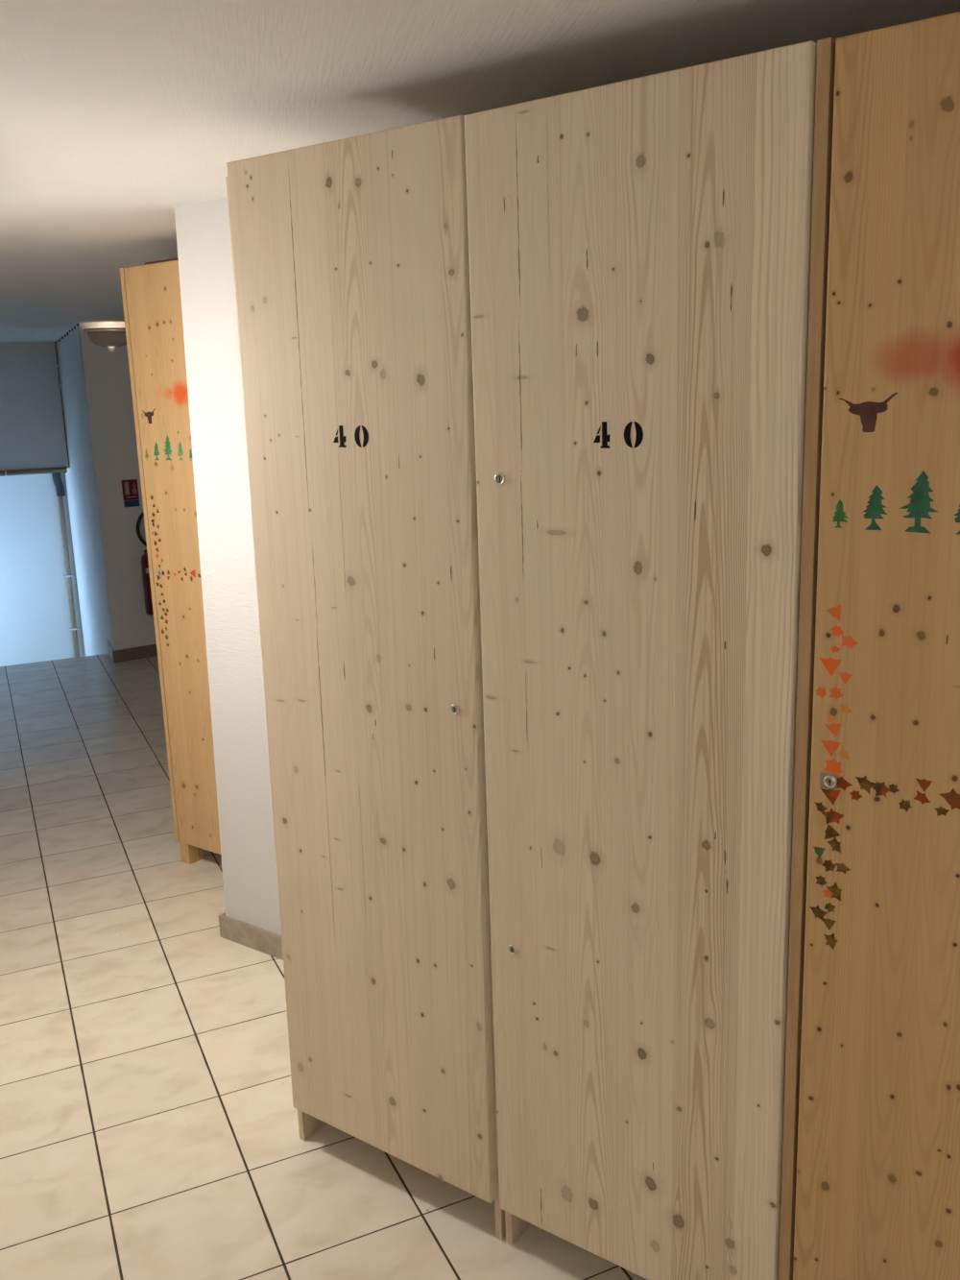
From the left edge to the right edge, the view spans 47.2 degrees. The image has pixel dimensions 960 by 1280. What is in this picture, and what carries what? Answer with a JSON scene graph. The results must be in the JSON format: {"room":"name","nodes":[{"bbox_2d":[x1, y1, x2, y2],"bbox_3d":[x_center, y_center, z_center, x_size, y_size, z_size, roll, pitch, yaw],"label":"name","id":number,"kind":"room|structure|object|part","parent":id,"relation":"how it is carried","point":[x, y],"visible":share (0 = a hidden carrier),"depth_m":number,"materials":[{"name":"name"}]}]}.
{"room":"corridor with lockers","nodes":[
{"label":"corridor with lockers","id":0,"kind":"room"},
{"bbox_2d":[0,341,70,470],"bbox_3d":[-4.039,-1.925,9.135,1.140,1.012,0.710,-8,14,-24],"label":"wall","id":1,"kind":"structure","parent":0,"point":[32,424],"depth_m":8.93,"materials":[{"name":"white paint"}]},
{"bbox_2d":[0,466,67,476],"bbox_3d":[-3.899,-1.347,8.894,1.051,0.052,0.050,-8,14,-24],"label":"pipe","id":2,"kind":"object","parent":1,"relation":"attached to","point":[5,472],"visible":1,"depth_m":8.99,"materials":[{"name":"grey metal"}]},
{"bbox_2d":[0,472,85,666],"bbox_3d":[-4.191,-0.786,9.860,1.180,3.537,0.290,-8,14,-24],"label":"door","id":3,"kind":"structure","parent":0,"point":[36,617],"depth_m":9.83,"materials":[{"name":"white paint"}]},
{"bbox_2d":[51,472,79,657],"bbox_3d":[-3.711,-0.519,9.937,0.090,2.052,0.075,-8,14,-24],"label":"door frame","id":4,"kind":"structure","parent":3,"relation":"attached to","point":[60,489],"depth_m":9.89,"materials":[{"name":"grey metal"}]},
{"bbox_2d":[55,322,156,655],"bbox_3d":[-2.807,-0.637,8.978,0.807,3.537,3.136,-8,14,-24],"label":"wall","id":5,"kind":"structure","parent":0,"point":[95,380],"depth_m":7.47,"materials":[{"name":"white paint"}]},
{"bbox_2d":[54,323,78,465],"bbox_3d":[-2.997,-1.737,8.099,0.007,0.996,2.082,-7,14,-24],"label":"trim","id":6,"kind":"structure","parent":5,"relation":"attached to","point":[77,324],"depth_m":8.97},
{"bbox_2d":[83,327,126,346],"bbox_3d":[-2.368,-1.956,7.112,0.332,0.112,0.142,-11,15,-35],"label":"wall light","id":7,"kind":"object","parent":5,"relation":"attached to","point":[101,336],"visible":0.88,"depth_m":7.07,"materials":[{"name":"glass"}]},
{"bbox_2d":[106,640,114,663],"bbox_3d":[-2.564,0.079,7.641,0.012,0.100,0.320,-7,14,-23],"label":"baseboard","id":8,"kind":"structure","parent":5,"relation":"attached to","point":[110,648],"depth_m":7.61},
{"bbox_2d":[121,479,139,507],"bbox_3d":[-2.352,-0.988,7.401,0.104,0.182,0.004,-11,15,-35],"label":"sign","id":9,"kind":"object","parent":5,"relation":"attached to","point":[130,488],"visible":1,"depth_m":7.40,"materials":[{"name":"red plastic"}]},
{"bbox_2d":[136,511,153,615],"bbox_3d":[-2.201,-0.534,7.468,0.200,0.718,0.167,-1,12,4],"label":"fire extinguisher","id":10,"kind":"object","parent":5,"relation":"attached to","point":[144,558],"visible":0.38,"depth_m":7.42,"materials":[{"name":"red metal"}]},
{"bbox_2d":[174,197,281,935],"bbox_3d":[2.099,0.041,2.166,6.230,2.237,1.503,7,15,35],"label":"wall","id":11,"kind":"structure","parent":0,"point":[208,308],"depth_m":3.24,"materials":[{"name":"white paint"}]},
{"bbox_2d":[218,912,283,960],"bbox_3d":[-0.162,0.988,3.228,1.536,0.075,0.215,7,15,35],"label":"baseboard","id":12,"kind":"structure","parent":11,"relation":"attached to","point":[249,935],"depth_m":3.50,"materials":[{"name":"beige tile"}]},
{"bbox_2d":[0,653,647,1279],"bbox_3d":[0.265,0.988,3.618,5.400,0.120,10.215,-8,14,-24],"label":"floor","id":13,"kind":"structure","parent":0,"point":[149,1122],"depth_m":2.85,"materials":[{"name":"beige tile"}]},
{"bbox_2d":[120,260,220,864],"bbox_3d":[-0.783,-0.232,4.012,0.600,2.158,0.563,7,15,35],"label":"wardrobe","id":14,"kind":"object","parent":13,"relation":"on","point":[151,293],"visible":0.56,"depth_m":3.85,"materials":[{"name":"brown wood"}]},
{"bbox_2d":[144,257,178,265],"bbox_3d":[-0.863,-1.265,3.675,0.420,0.008,0.300,7,15,35],"label":"board","id":15,"kind":"object","parent":14,"relation":"on","point":[177,258],"visible":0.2,"depth_m":3.63,"materials":[{"name":"brown wood"}]},
{"bbox_3d":[-1.099,0.801,4.194,0.047,0.082,0.070,7,15,35],"label":"leg","id":16,"kind":"part","parent":14,"relation":"part of","materials":[{"name":"brown wood"}]},
{"bbox_2d":[225,114,506,1239],"bbox_3d":[-0.062,0.105,2.411,0.586,2.144,0.600,7,15,35],"label":"wardrobe","id":17,"kind":"object","parent":13,"relation":"on","point":[350,259],"visible":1,"depth_m":2.12,"materials":[{"name":"brown wood"}]},
{"bbox_3d":[-0.286,0.084,2.586,0.016,2.125,0.575,7,15,35],"label":"panel","id":18,"kind":"part","parent":17,"relation":"part of","materials":[{"name":"brown wood"}]},
{"bbox_3d":[0.171,0.140,2.264,0.016,2.125,0.575,7,15,35],"label":"panel","id":19,"kind":"part","parent":17,"relation":"part of","materials":[{"name":"brown wood"}]},
{"bbox_2d":[464,40,817,1279],"bbox_3d":[0.412,0.167,2.077,0.574,2.138,0.600,7,15,35],"label":"wardrobe","id":20,"kind":"object","parent":13,"relation":"on","point":[640,249],"visible":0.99,"depth_m":1.78,"materials":[{"name":"brown wood"}]},
{"bbox_3d":[0.192,0.142,2.249,0.016,2.125,0.575,7,15,35],"label":"panel","id":21,"kind":"part","parent":20,"relation":"part of","materials":[{"name":"brown wood"}]},
{"bbox_3d":[0.647,0.198,1.929,0.016,2.125,0.575,7,15,35],"label":"panel","id":22,"kind":"part","parent":20,"relation":"part of","materials":[{"name":"brown wood"}]},
{"bbox_2d":[778,11,959,1279],"bbox_3d":[0.887,0.231,1.721,0.610,2.136,0.563,7,15,35],"label":"wardrobe","id":23,"kind":"object","parent":13,"relation":"on","point":[871,1175],"visible":1,"depth_m":1.56,"materials":[{"name":"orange wood"}]},
{"bbox_2d":[0,0,959,342],"bbox_3d":[-0.398,-1.567,4.346,5.400,0.120,13.000,-8,14,-24],"label":"ceiling","id":24,"kind":"structure","parent":0,"point":[116,116],"depth_m":1.89,"materials":[{"name":"paint"}]},
{"bbox_3d":[-1.347,-0.718,6.113,0.568,2.237,3.426,-8,14,-24],"label":"wall","id":25,"kind":"structure","parent":0,"visible":0},
{"bbox_2d":[112,644,157,663],"bbox_3d":[-2.206,0.060,7.709,0.732,0.085,0.012,-11,15,-35],"label":"baseboard","id":26,"kind":"structure","parent":25,"relation":"attached to","point":[146,651],"depth_m":7.58,"materials":[{"name":"brown tile"}]}
]}

